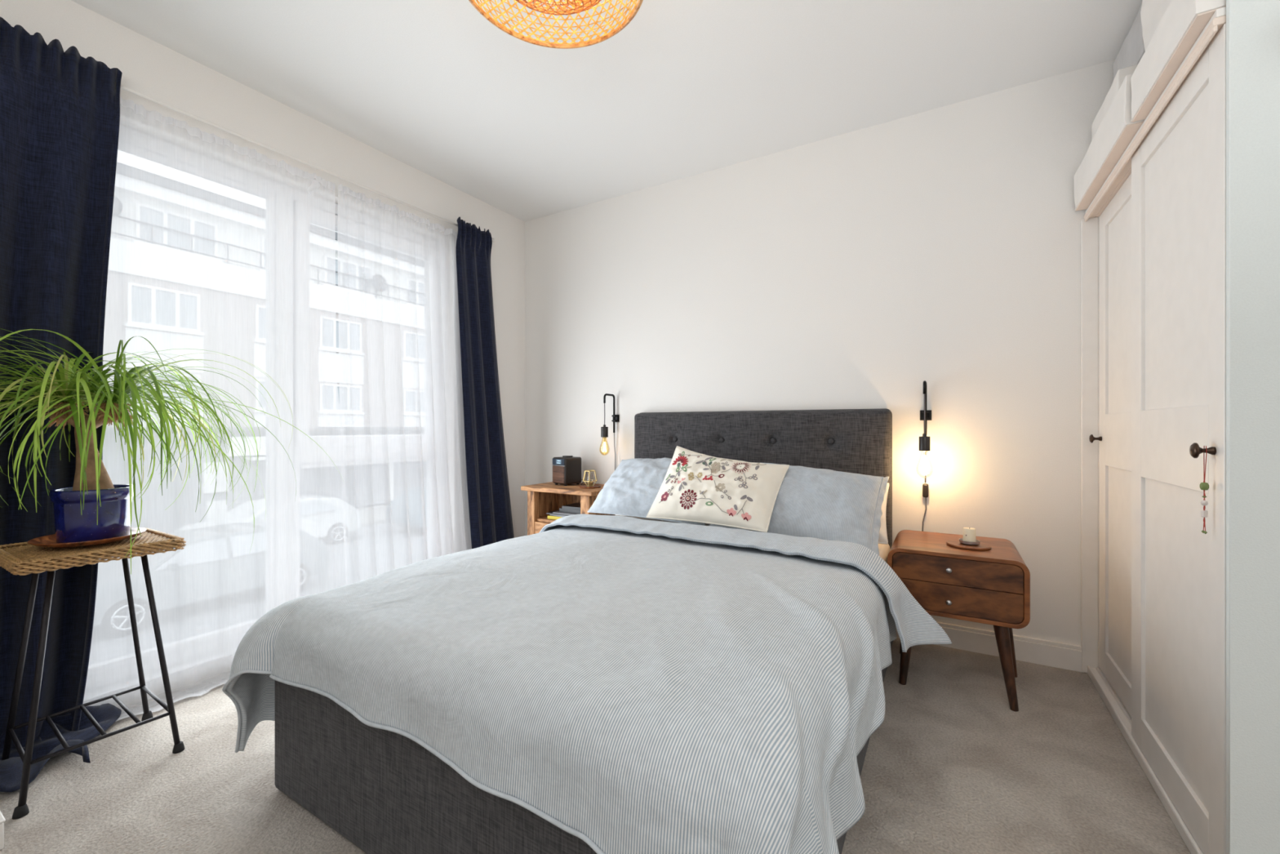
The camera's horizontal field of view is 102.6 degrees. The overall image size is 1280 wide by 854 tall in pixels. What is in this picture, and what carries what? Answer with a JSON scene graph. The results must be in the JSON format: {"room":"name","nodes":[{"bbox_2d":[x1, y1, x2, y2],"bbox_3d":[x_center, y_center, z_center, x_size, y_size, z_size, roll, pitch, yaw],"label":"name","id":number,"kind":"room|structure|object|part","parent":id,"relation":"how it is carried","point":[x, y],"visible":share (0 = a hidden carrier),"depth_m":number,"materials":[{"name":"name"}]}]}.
{"room":"bedroom","nodes":[
{"label":"bedroom","id":0,"kind":"room"},
{"bbox_2d":[0,0,524,537],"bbox_3d":[-1.969,-0.228,1.843,0.250,2.395,4.150,0,0,31],"label":"wall","id":1,"kind":"structure","parent":0,"point":[148,67],"depth_m":2.33,"materials":[{"name":"paint"}]},
{"bbox_2d":[120,84,495,242],"bbox_3d":[-1.617,-1.165,2.094,0.098,0.028,2.642,0,0,31],"label":"curtain rod","id":2,"kind":"object","parent":1,"relation":"attached to","point":[123,87],"visible":0.53,"depth_m":2.14,"materials":[{"name":"white metal"}]},
{"bbox_2d":[0,17,122,792],"bbox_3d":[-1.935,-0.127,1.300,0.482,2.174,0.933,0,0,31],"label":"curtain","id":3,"kind":"object","parent":2,"relation":"hanging from","point":[60,110],"visible":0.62,"depth_m":1.57,"materials":[{"name":"blue fabric"}]},
{"bbox_2d":[83,97,347,721],"bbox_3d":[-1.575,-0.095,2.016,0.190,2.117,0.910,0,0,31],"label":"sheer curtain","id":4,"kind":"object","parent":2,"relation":"hanging from","point":[217,244],"visible":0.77,"depth_m":2.01,"materials":[{"name":"white fabric"}]},
{"bbox_2d":[337,183,471,584],"bbox_3d":[-1.136,-0.094,2.716,0.239,2.117,0.798,0,0,31],"label":"sheer curtain","id":5,"kind":"object","parent":2,"relation":"hanging from","point":[402,407],"visible":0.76,"depth_m":2.68,"materials":[{"name":"white fabric"}]},
{"bbox_2d":[456,217,514,548],"bbox_3d":[-0.923,-0.124,3.147,0.071,2.167,0.485,0,0,31],"label":"curtain","id":6,"kind":"object","parent":2,"relation":"hanging from","point":[491,521],"visible":0.87,"depth_m":3.10,"materials":[{"name":"blue fabric"}]},
{"bbox_2d":[335,203,337,231],"bbox_3d":[-1.669,-0.083,2.249,0.149,2.045,1.955,0,0,31],"label":"window","id":7,"kind":"structure","parent":1,"relation":"in","point":[336,205],"depth_m":2.53,"materials":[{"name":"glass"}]},
{"bbox_3d":[-1.699,-0.083,2.267,0.070,2.045,1.955,0,0,31],"label":"frame","id":8,"kind":"part","parent":7,"relation":"part of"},
{"bbox_3d":[-1.413,-0.476,2.717,0.070,1.132,0.776,0,0,31],"label":"sash","id":9,"kind":"part","parent":7,"relation":"part of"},
{"bbox_2d":[0,637,1191,853],"bbox_3d":[-0.036,1.030,0.778,4.660,0.120,4.300,0,0,31],"label":"floor","id":10,"kind":"structure","parent":0,"point":[949,767],"depth_m":1.39,"materials":[{"name":"carpet"}]},
{"bbox_2d":[0,810,5,849],"bbox_3d":[-1.587,0.935,1.163,0.207,0.068,0.158,0,0,31],"label":"box","id":11,"kind":"object","parent":10,"relation":"on","point":[2,819],"visible":1,"depth_m":1.18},
{"bbox_3d":[-1.587,0.904,1.163,0.207,0.006,0.158,0,0,31],"label":"lid","id":12,"kind":"part","parent":11,"relation":"part of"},
{"bbox_2d":[0,527,186,819],"bbox_3d":[-1.583,0.650,1.484,0.348,0.640,0.350,0,0,31],"label":"plant stand","id":13,"kind":"object","parent":10,"relation":"on","point":[24,557],"visible":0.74,"depth_m":1.44,"materials":[{"name":"metal"}]},
{"bbox_3d":[-1.747,0.661,1.448,0.103,0.596,0.013,0,0,-4],"label":"leg","id":14,"kind":"part","parent":13,"relation":"part of","materials":[{"name":"metal"}]},
{"bbox_3d":[-1.553,0.661,1.321,0.014,0.596,0.091,0,0,-8],"label":"leg","id":15,"kind":"part","parent":13,"relation":"part of","materials":[{"name":"metal"}]},
{"bbox_2d":[26,526,146,547],"bbox_3d":[-1.597,0.323,1.490,0.236,0.019,0.236,0,0,31],"label":"saucer","id":16,"kind":"object","parent":13,"relation":"on","point":[46,541],"visible":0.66,"depth_m":1.44,"materials":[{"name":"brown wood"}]},
{"bbox_3d":[-1.629,0.661,1.654,0.014,0.596,0.109,0,0,-9],"label":"leg","id":17,"kind":"part","parent":13,"relation":"part of","materials":[{"name":"metal"}]},
{"bbox_3d":[-1.420,0.661,1.519,0.092,0.596,0.014,0,0,-25],"label":"leg","id":18,"kind":"part","parent":13,"relation":"part of","materials":[{"name":"metal"}]},
{"bbox_2d":[0,328,342,573],"bbox_3d":[-1.613,0.062,1.524,1.069,0.684,1.043,0,0,8],"label":"potted plant","id":19,"kind":"object","parent":13,"relation":"on","point":[95,508],"visible":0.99,"depth_m":1.42,"materials":[{"name":"green plant"}]},
{"bbox_3d":[-1.581,0.250,1.485,0.170,0.150,0.170,0,0,31],"label":"pot","id":20,"kind":"part","parent":19,"relation":"part of","materials":[{"name":"blue ceramic"}]},
{"bbox_2d":[520,481,618,535],"bbox_3d":[-0.405,0.663,3.101,0.528,0.614,0.344,0,0,31],"label":"nightstand","id":21,"kind":"object","parent":10,"relation":"on","point":[542,498],"visible":0.28,"depth_m":3.07,"materials":[{"name":"brown wood"}]},
{"bbox_3d":[-0.644,0.676,3.095,0.055,0.588,0.047,0,0,31],"label":"post","id":22,"kind":"part","parent":21,"relation":"part of","materials":[{"name":"brown wood"}]},
{"bbox_3d":[-0.478,0.601,2.982,0.343,0.069,0.018,0,0,31],"label":"drawer","id":23,"kind":"part","parent":21,"relation":"part of","materials":[{"name":"brown wood"}]},
{"bbox_2d":[537,514,556,522],"bbox_3d":[-0.402,0.557,3.105,0.420,0.015,0.262,0,0,31],"label":"shelf","id":24,"kind":"object","parent":21,"relation":"attached to","point":[540,517],"depth_m":3.07,"materials":[{"name":"brown wood"}]},
{"bbox_3d":[-0.588,0.646,3.218,0.015,0.527,0.223,0,0,31],"label":"panel","id":25,"kind":"part","parent":21,"relation":"part of","materials":[{"name":"brown wood"}]},
{"bbox_2d":[547,515,562,519],"bbox_3d":[-0.397,0.540,3.103,0.250,0.018,0.200,0,0,27],"label":"book","id":26,"kind":"object","parent":21,"relation":"on","point":[549,517],"visible":0.2,"depth_m":3.05,"materials":[{"name":"yellow paper"}]},
{"bbox_2d":[549,514,564,516],"bbox_3d":[-0.387,0.526,3.097,0.240,0.010,0.200,0,0,33],"label":"book","id":27,"kind":"object","parent":26,"relation":"on","point":[549,514],"visible":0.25,"depth_m":3.04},
{"bbox_2d":[546,509,568,515],"bbox_3d":[-0.406,0.517,3.108,0.250,0.007,0.200,0,0,25],"label":"book","id":28,"kind":"object","parent":27,"relation":"on","point":[551,512],"visible":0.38,"depth_m":3.06,"materials":[{"name":"grey paper"}]},
{"bbox_2d":[552,511,577,515],"bbox_3d":[-0.380,0.511,3.093,0.210,0.005,0.200,0,0,30],"label":"book","id":29,"kind":"object","parent":28,"relation":"on","point":[556,512],"visible":0.32,"depth_m":3.03,"materials":[{"name":"grey paper"}]},
{"bbox_2d":[559,507,580,514],"bbox_3d":[-0.358,0.497,3.080,0.200,0.022,0.150,0,0,33],"label":"book","id":30,"kind":"object","parent":29,"relation":"on","point":[564,510],"visible":0.38,"depth_m":3.02,"materials":[{"name":"grey paper"}]},
{"bbox_2d":[561,502,580,510],"bbox_3d":[-0.354,0.477,3.077,0.170,0.016,0.150,0,0,28],"label":"book","id":31,"kind":"object","parent":30,"relation":"on","point":[576,506],"visible":0.48,"depth_m":3.04,"materials":[{"name":"grey paper"}]},
{"bbox_3d":[-0.506,0.676,3.326,0.055,0.588,0.045,0,0,31],"label":"post","id":32,"kind":"part","parent":21,"relation":"part of","materials":[{"name":"brown wood"}]},
{"bbox_2d":[551,455,585,485],"bbox_3d":[-0.435,0.266,3.155,0.166,0.178,0.146,0,0,43],"label":"radio","id":33,"kind":"object","parent":21,"relation":"on","point":[566,469],"visible":0.99,"depth_m":3.12,"materials":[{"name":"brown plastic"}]},
{"bbox_2d":[552,465,564,483],"bbox_3d":[-0.496,0.288,3.117,0.112,0.102,0.002,0,0,43],"label":"speaker grille","id":34,"kind":"object","parent":33,"relation":"attached to","point":[553,465],"depth_m":3.11,"materials":[{"name":"brown wood"}]},
{"bbox_3d":[-0.496,0.211,3.117,0.114,0.036,0.002,0,0,43],"label":"display panel","id":35,"kind":"part","parent":33,"relation":"part of","materials":[{"name":"black plastic"}]},
{"bbox_3d":[-0.331,0.646,3.223,0.420,0.527,0.014,0,0,31],"label":"panel","id":36,"kind":"part","parent":21,"relation":"part of","materials":[{"name":"brown wood"}]},
{"bbox_3d":[-0.298,0.676,2.889,0.060,0.588,0.047,0,0,31],"label":"post","id":37,"kind":"part","parent":21,"relation":"part of","materials":[{"name":"brown wood"}]},
{"bbox_2d":[579,484,600,488],"bbox_3d":[-0.294,0.351,3.022,0.124,0.009,0.124,0,0,31],"label":"coaster","id":38,"kind":"object","parent":21,"relation":"on","point":[581,486],"visible":0.88,"depth_m":2.99,"materials":[{"name":"brown wood"}]},
{"bbox_2d":[582,470,597,486],"bbox_3d":[-0.294,0.301,3.022,0.093,0.090,0.081,0,0,31],"label":"tealight holder","id":39,"kind":"object","parent":38,"relation":"on","point":[589,483],"visible":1,"depth_m":3.01,"materials":[{"name":"gold metal"}]},
{"bbox_3d":[-0.214,0.646,2.995,0.015,0.527,0.223,0,0,31],"label":"panel","id":40,"kind":"part","parent":21,"relation":"part of","materials":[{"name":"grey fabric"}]},
{"bbox_2d":[275,408,893,853],"bbox_3d":[0.080,0.440,1.877,1.385,1.052,1.957,0,0,31],"label":"bed","id":41,"kind":"object","parent":10,"relation":"on","point":[383,791],"visible":0.23,"depth_m":1.23,"materials":[{"name":"grey fabric"}]},
{"bbox_2d":[222,514,951,853],"bbox_3d":[-0.057,0.635,1.519,1.743,0.485,1.424,0,0,31],"label":"duvet","id":42,"kind":"object","parent":41,"relation":"on","point":[631,685],"visible":1,"depth_m":1.04,"materials":[{"name":"grey fabric"}]},
{"bbox_2d":[587,457,705,525],"bbox_3d":[0.085,0.300,2.565,0.644,0.286,0.313,0,0,31],"label":"pillow","id":43,"kind":"object","parent":41,"relation":"on","point":[633,486],"visible":0.47,"depth_m":2.52,"materials":[{"name":"grey fabric"}]},
{"bbox_3d":[0.085,0.564,1.847,1.325,0.138,1.870,0,0,31],"label":"mattress","id":44,"kind":"part","parent":41,"relation":"part of","materials":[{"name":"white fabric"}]},
{"bbox_3d":[0.560,0.432,2.695,1.373,1.036,0.061,0,0,31],"label":"headboard","id":45,"kind":"part","parent":41,"relation":"part of","materials":[{"name":"grey fabric"}]},
{"bbox_2d":[709,462,888,555],"bbox_3d":[0.667,0.330,2.199,0.716,0.330,0.346,0,0,31],"label":"pillow","id":46,"kind":"object","parent":41,"relation":"on","point":[828,504],"visible":0.6,"depth_m":2.06,"materials":[{"name":"grey fabric"}]},
{"bbox_2d":[646,445,789,532],"bbox_3d":[0.335,0.254,2.268,0.577,0.324,0.266,0,0,31],"label":"cushion","id":47,"kind":"object","parent":46,"relation":"on","point":[695,486],"visible":1,"depth_m":2.19,"materials":[{"name":"beige fabric"}]},
{"bbox_2d":[661,491,668,501],"bbox_3d":[0.111,0.310,2.295,0.042,0.041,0.026,0,0,31],"label":"flower","id":48,"kind":"object","parent":47,"relation":"on","point":[664,495],"depth_m":2.30,"materials":[{"name":"fabric"}]},
{"bbox_2d":[671,455,688,466],"bbox_3d":[0.193,0.159,2.384,0.051,0.052,0.097,0,0,-36],"label":"flower","id":49,"kind":"object","parent":47,"relation":"on","point":[677,460],"depth_m":2.39,"materials":[{"name":"red fabric"}]},
{"bbox_2d":[680,488,697,509],"bbox_3d":[0.210,0.312,2.214,0.083,0.085,0.034,0,0,31],"label":"flower","id":50,"kind":"object","parent":47,"relation":"on","point":[688,497],"depth_m":2.21,"materials":[{"name":"red fabric"}]},
{"bbox_2d":[688,471,693,476],"bbox_3d":[0.225,0.211,2.281,0.028,0.021,0.021,0,0,31],"label":"flower","id":51,"kind":"object","parent":47,"relation":"on","point":[690,473],"depth_m":2.29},
{"bbox_2d":[695,457,713,466],"bbox_3d":[0.293,0.157,2.330,0.064,0.037,0.056,0,0,31],"label":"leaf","id":52,"kind":"object","parent":47,"relation":"on","point":[700,461],"depth_m":2.32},
{"bbox_2d":[711,466,720,473],"bbox_3d":[0.332,0.189,2.252,0.047,0.026,0.039,0,0,31],"label":"flower","id":53,"kind":"object","parent":47,"relation":"on","point":[713,469],"depth_m":2.25,"materials":[{"name":"beige fabric"}]},
{"bbox_2d":[711,462,720,468],"bbox_3d":[0.336,0.170,2.278,0.047,0.028,0.038,0,0,31],"label":"flower","id":54,"kind":"object","parent":47,"relation":"on","point":[713,464],"depth_m":2.28,"materials":[{"name":"beige fabric"}]},
{"bbox_2d":[715,483,724,491],"bbox_3d":[0.339,0.255,2.167,0.047,0.033,0.030,0,0,31],"label":"flower","id":55,"kind":"object","parent":47,"relation":"on","point":[718,486],"depth_m":2.17,"materials":[{"name":"beige fabric"}]},
{"bbox_2d":[726,507,736,516],"bbox_3d":[0.374,0.348,2.096,0.041,0.034,0.010,0,0,31],"label":"flower","id":56,"kind":"object","parent":47,"relation":"on","point":[731,512],"depth_m":2.10,"materials":[{"name":"pink fabric"}]},
{"bbox_2d":[733,475,743,481],"bbox_3d":[0.423,0.219,2.172,0.039,0.019,0.032,0,0,-26],"label":"flower","id":57,"kind":"object","parent":47,"relation":"on","point":[736,478],"depth_m":2.17,"materials":[{"name":"grey fabric"}]},
{"bbox_2d":[730,462,750,473],"bbox_3d":[0.440,0.179,2.240,0.090,0.046,0.075,0,0,-1],"label":"flower","id":58,"kind":"object","parent":47,"relation":"on","point":[735,467],"depth_m":2.23,"materials":[{"name":"brown fabric"}]},
{"bbox_2d":[738,481,747,488],"bbox_3d":[0.434,0.242,2.146,0.039,0.024,0.030,0,0,31],"label":"flower","id":59,"kind":"object","parent":47,"relation":"on","point":[741,484],"depth_m":2.14,"materials":[{"name":"grey fabric"}]},
{"bbox_2d":[741,512,751,520],"bbox_3d":[0.429,0.362,2.068,0.041,0.034,0.013,0,0,24],"label":"flower","id":60,"kind":"object","parent":47,"relation":"on","point":[744,516],"depth_m":2.07,"materials":[{"name":"pink fabric"}]},
{"bbox_2d":[748,474,757,479],"bbox_3d":[0.483,0.212,2.176,0.039,0.023,0.033,0,0,31],"label":"flower","id":61,"kind":"object","parent":47,"relation":"on","point":[751,477],"depth_m":2.17,"materials":[{"name":"grey fabric"}]},
{"bbox_2d":[878,483,888,544],"bbox_3d":[0.756,0.362,2.348,0.700,0.243,0.205,0,0,31],"label":"pillow","id":62,"kind":"object","parent":41,"relation":"on","point":[882,539],"visible":0.05,"depth_m":2.15,"materials":[{"name":"white fabric"}]},
{"bbox_2d":[887,529,1030,711],"bbox_3d":[1.224,0.713,2.000,0.434,0.517,0.420,0,0,31],"label":"nightstand","id":63,"kind":"object","parent":10,"relation":"on","point":[992,586],"visible":0.89,"depth_m":1.83,"materials":[{"name":"brown wood"}]},
{"bbox_3d":[1.018,0.827,1.942,0.069,0.289,0.047,0,0,-33],"label":"leg","id":64,"kind":"part","parent":63,"relation":"part of","materials":[{"name":"brown wood"}]},
{"bbox_3d":[1.106,0.628,1.836,0.019,0.019,0.018,0,0,31],"label":"knob","id":65,"kind":"part","parent":63,"relation":"part of","materials":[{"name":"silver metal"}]},
{"bbox_3d":[1.106,0.513,1.836,0.019,0.019,0.018,0,0,31],"label":"knob","id":66,"kind":"part","parent":63,"relation":"part of","materials":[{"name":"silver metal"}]},
{"bbox_3d":[1.217,0.518,1.989,0.399,0.095,0.357,0,0,31],"label":"drawer","id":67,"kind":"part","parent":63,"relation":"part of","materials":[{"name":"brown wood"}]},
{"bbox_3d":[1.217,0.619,1.989,0.399,0.102,0.357,0,0,31],"label":"drawer","id":68,"kind":"part","parent":63,"relation":"part of","materials":[{"name":"brown wood"}]},
{"bbox_2d":[946,539,991,550],"bbox_3d":[1.255,0.450,1.959,0.146,0.008,0.146,0,0,31],"label":"coaster","id":69,"kind":"object","parent":63,"relation":"on","point":[953,543],"visible":0.8,"depth_m":1.93,"materials":[{"name":"brown wood"}]},
{"bbox_2d":[959,527,980,545],"bbox_3d":[1.258,0.414,1.957,0.068,0.063,0.068,0,0,31],"label":"candle","id":70,"kind":"object","parent":69,"relation":"on","point":[969,538],"visible":1,"depth_m":1.94,"materials":[{"name":"white wax"}]},
{"bbox_3d":[1.258,0.439,1.957,0.068,0.014,0.068,0,0,31],"label":"dish","id":71,"kind":"part","parent":70,"relation":"part of","materials":[{"name":"silver metal"}]},
{"bbox_3d":[1.274,0.826,1.789,0.073,0.291,0.067,0,0,31],"label":"leg","id":72,"kind":"part","parent":63,"relation":"part of","materials":[{"name":"brown wood"}]},
{"bbox_3d":[1.429,0.827,2.000,0.073,0.290,0.046,0,0,31],"label":"leg","id":73,"kind":"part","parent":63,"relation":"part of","materials":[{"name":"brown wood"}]},
{"bbox_2d":[1080,6,1226,853],"bbox_3d":[1.732,0.059,1.383,0.661,1.821,1.150,0,0,31],"label":"wardrobe","id":74,"kind":"object","parent":10,"relation":"on","point":[1153,233],"visible":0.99,"depth_m":1.33,"materials":[{"name":"white wood"}]},
{"bbox_3d":[1.770,0.074,2.019,0.050,1.788,0.017,0,0,31],"label":"trim","id":75,"kind":"part","parent":74,"relation":"part of","materials":[{"name":"white wood"}]},
{"bbox_3d":[1.752,0.045,1.973,0.036,0.033,0.033,0,0,31],"label":"knob","id":76,"kind":"part","parent":74,"relation":"part of","materials":[{"name":"brown metal"}]},
{"bbox_2d":[1073,73,1145,210],"bbox_3d":[1.783,-0.928,1.606,0.550,0.147,0.680,0,0,31],"label":"storage box","id":77,"kind":"object","parent":74,"relation":"on","point":[1116,131],"visible":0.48,"depth_m":1.64,"materials":[{"name":"white fabric"}]},
{"bbox_3d":[1.783,-0.857,1.606,0.534,0.004,0.667,0,0,31],"label":"board","id":78,"kind":"part","parent":77,"relation":"part of","materials":[{"name":"white wood"}]},
{"bbox_2d":[1091,64,1137,140],"bbox_3d":[1.886,-1.102,1.728,0.497,0.176,0.365,0,0,31],"label":"storage box","id":79,"kind":"object","parent":77,"relation":"on","point":[1121,74],"visible":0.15,"depth_m":1.76,"materials":[{"name":"white fabric"}]},
{"bbox_2d":[1112,4,1145,81],"bbox_3d":[1.912,-1.304,1.713,0.448,0.184,0.347,0,0,31],"label":"bag","id":80,"kind":"object","parent":79,"relation":"on","point":[1131,51],"visible":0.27,"depth_m":1.76,"materials":[{"name":"grey fabric"}]},
{"bbox_2d":[1140,0,1171,50],"bbox_3d":[1.610,-1.206,1.217,0.455,0.379,0.727,0,0,31],"label":"bag","id":81,"kind":"object","parent":77,"relation":"on","point":[1152,12],"visible":0.16,"depth_m":1.57,"materials":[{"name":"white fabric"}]},
{"bbox_3d":[1.646,0.059,1.742,0.018,1.754,0.578,0,0,31],"label":"door","id":82,"kind":"part","parent":74,"relation":"part of","materials":[{"name":"white wood"}]},
{"bbox_3d":[1.650,-0.400,1.741,0.008,0.712,0.408,0,0,31],"label":"door panel","id":83,"kind":"part","parent":74,"relation":"part of","materials":[{"name":"white wood"}]},
{"bbox_3d":[1.650,0.493,1.741,0.008,0.707,0.408,0,0,31],"label":"door panel","id":84,"kind":"part","parent":74,"relation":"part of","materials":[{"name":"white wood"}]},
{"bbox_3d":[1.346,-0.400,1.285,0.008,0.712,0.452,0,0,31],"label":"door panel","id":85,"kind":"part","parent":74,"relation":"part of","materials":[{"name":"white wood"}]},
{"bbox_3d":[1.346,0.493,1.285,0.008,0.707,0.452,0,0,31],"label":"door panel","id":86,"kind":"part","parent":74,"relation":"part of","materials":[{"name":"white wood"}]},
{"bbox_2d":[1130,0,1226,121],"bbox_3d":[1.496,-0.919,1.117,0.542,0.129,0.445,0,0,31],"label":"storage box","id":87,"kind":"object","parent":74,"relation":"on","point":[1182,23],"visible":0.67,"depth_m":1.21,"materials":[{"name":"white fabric"}]},
{"bbox_3d":[1.347,0.059,1.295,0.018,1.754,0.606,0,0,31],"label":"door","id":88,"kind":"part","parent":74,"relation":"part of","materials":[{"name":"white wood"}]},
{"bbox_3d":[1.191,0.050,1.086,0.036,0.033,0.033,0,0,31],"label":"knob","id":89,"kind":"part","parent":74,"relation":"part of","materials":[{"name":"brown metal"}]},
{"bbox_2d":[1199,445,1208,533],"bbox_3d":[1.194,0.133,1.084,0.014,0.186,0.014,0,0,-11],"label":"charm","id":90,"kind":"object","parent":74,"relation":"hanging from","point":[1204,486],"visible":1,"depth_m":1.08,"materials":[{"name":"multicoloured"}]},
{"bbox_3d":[1.196,0.077,1.087,0.002,0.075,0.006,0,0,45],"label":"cord","id":91,"kind":"part","parent":90,"relation":"part of","materials":[{"name":"red fabric"}]},
{"bbox_3d":[1.194,0.161,1.084,0.003,0.100,0.005,0,0,31],"label":"knotted cord","id":92,"kind":"part","parent":90,"relation":"part of","materials":[{"name":"red fabric"}]},
{"bbox_3d":[1.192,0.077,1.081,0.002,0.075,0.006,0,0,17],"label":"cord","id":93,"kind":"part","parent":90,"relation":"part of","materials":[{"name":"fabric"}]},
{"bbox_2d":[71,0,1142,222],"bbox_3d":[-0.036,-1.485,0.778,4.660,0.120,4.300,0,0,31],"label":"ceiling","id":94,"kind":"structure","parent":0,"point":[529,131],"depth_m":2.04,"materials":[{"name":"paint"}]},
{"bbox_2d":[468,0,643,48],"bbox_3d":[-0.223,-1.274,1.290,0.506,0.302,0.505,0,0,24],"label":"pendant lamp","id":95,"kind":"object","parent":94,"relation":"hanging from","point":[577,7],"visible":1,"depth_m":1.49,"materials":[{"name":"wicker"}]},
{"bbox_2d":[515,0,601,15],"bbox_3d":[-0.223,-1.191,1.290,0.372,0.103,0.372,0,0,31],"label":"lampshade","id":96,"kind":"object","parent":95,"relation":"on","point":[577,8],"depth_m":1.42,"materials":[{"name":"wicker"}]},
{"bbox_2d":[524,59,1115,645],"bbox_3d":[0.811,-0.228,2.689,4.160,2.395,0.150,0,0,31],"label":"wall","id":97,"kind":"structure","parent":0,"point":[940,246],"depth_m":2.40,"materials":[{"name":"paint"}]},
{"bbox_2d":[599,393,620,470],"bbox_3d":[-0.179,0.235,3.102,0.073,0.871,0.156,0,0,35],"label":"wall lamp","id":98,"kind":"object","parent":97,"relation":"attached to","point":[604,430],"visible":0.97,"depth_m":3.11,"materials":[{"name":"black metal"}]},
{"bbox_2d":[600,424,608,437],"bbox_3d":[-0.212,0.024,3.066,0.043,0.075,0.043,0,0,31],"label":"socket","id":99,"kind":"object","parent":98,"relation":"attached to","point":[604,430],"depth_m":3.05,"materials":[{"name":"brown plastic"}]},
{"bbox_3d":[-0.157,0.351,3.161,0.009,0.637,0.019,0,0,31],"label":"cord","id":100,"kind":"part","parent":98,"relation":"part of","materials":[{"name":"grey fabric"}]},
{"bbox_3d":[-0.155,-0.053,3.160,0.046,0.046,0.030,0,0,31],"label":"wall plate","id":101,"kind":"part","parent":98,"relation":"part of","materials":[{"name":"black metal"}]},
{"bbox_2d":[915,380,932,531],"bbox_3d":[1.250,0.325,2.249,0.064,1.051,0.157,0,0,31],"label":"wall lamp","id":102,"kind":"object","parent":97,"relation":"attached to","point":[925,415],"visible":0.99,"depth_m":2.21,"materials":[{"name":"black metal"}]},
{"bbox_3d":[1.278,0.582,2.307,0.021,0.536,0.021,0,0,31],"label":"cord","id":103,"kind":"part","parent":102,"relation":"part of","materials":[{"name":"grey fabric"}]},
{"bbox_3d":[1.226,-0.052,2.209,0.006,0.185,0.005,0,0,31],"label":"pendant cord","id":104,"kind":"part","parent":102,"relation":"part of","materials":[{"name":"grey fabric"}]},
{"bbox_2d":[919,433,930,451],"bbox_3d":[1.226,0.066,2.209,0.043,0.075,0.043,0,0,31],"label":"socket","id":105,"kind":"object","parent":102,"relation":"attached to","point":[924,440],"depth_m":2.19,"materials":[{"name":"brown plastic"}]},
{"bbox_2d":[922,483,928,497],"bbox_3d":[1.281,0.285,2.300,0.023,0.060,0.022,0,0,31],"label":"switch","id":106,"kind":"object","parent":102,"relation":"attached to","point":[925,486],"depth_m":2.29,"materials":[{"name":"brown plastic"}]},
{"bbox_3d":[1.283,-0.053,2.303,0.046,0.046,0.030,0,0,31],"label":"wall plate","id":107,"kind":"part","parent":102,"relation":"part of","materials":[{"name":"black metal"}]},
{"bbox_3d":[1.281,0.141,2.300,0.006,0.217,0.013,0,0,31],"label":"cord","id":108,"kind":"part","parent":102,"relation":"part of","materials":[{"name":"grey fabric"}]},
{"bbox_2d":[895,621,1083,672],"bbox_3d":[0.485,0.920,2.787,2.960,0.100,0.016,0,0,31],"label":"baseboard","id":109,"kind":"structure","parent":97,"relation":"attached to","point":[1027,649],"depth_m":2.12,"materials":[{"name":"white wood"}]},
{"bbox_2d":[1226,0,1279,853],"bbox_3d":[1.724,-0.228,0.708,1.263,2.395,0.015,0,0,31],"label":"wall","id":110,"kind":"structure","parent":0,"point":[1252,26],"depth_m":1.01,"materials":[{"name":"grey paint"}]},
{"label":"outside","id":111,"kind":"structure","parent":0,"visible":0},
{"bbox_3d":[-13.605,3.620,19.752,36.400,0.100,100.000,0,0,31],"label":"road","id":112,"kind":"object","parent":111,"visible":0},
{"bbox_2d":[335,231,339,401],"bbox_3d":[-15.118,-2.215,24.147,8.500,11.330,54.000,0,0,31],"label":"apartment building","id":113,"kind":"structure","parent":112,"relation":"on","point":[336,255],"depth_m":21.17,"materials":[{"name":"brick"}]},
{"bbox_3d":[-12.298,-6.380,21.651,0.040,1.120,1.920,0,0,31],"label":"pane","id":114,"kind":"part","parent":113,"relation":"part of","materials":[{"name":"clear glass"}]},
{"bbox_3d":[-12.435,-3.815,21.325,0.040,1.190,1.620,0,0,31],"label":"pane","id":115,"kind":"part","parent":113,"relation":"part of","materials":[{"name":"clear glass"}]},
{"bbox_3d":[-12.430,-2.440,21.351,0.080,1.220,1.850,0,0,31],"label":"spandrel panel","id":116,"kind":"part","parent":113,"relation":"part of","materials":[{"name":"white"}]},
{"bbox_3d":[-12.435,-1.190,21.325,0.040,1.040,1.620,0,0,31],"label":"pane","id":117,"kind":"part","parent":113,"relation":"part of","materials":[{"name":"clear glass"}]}
]}

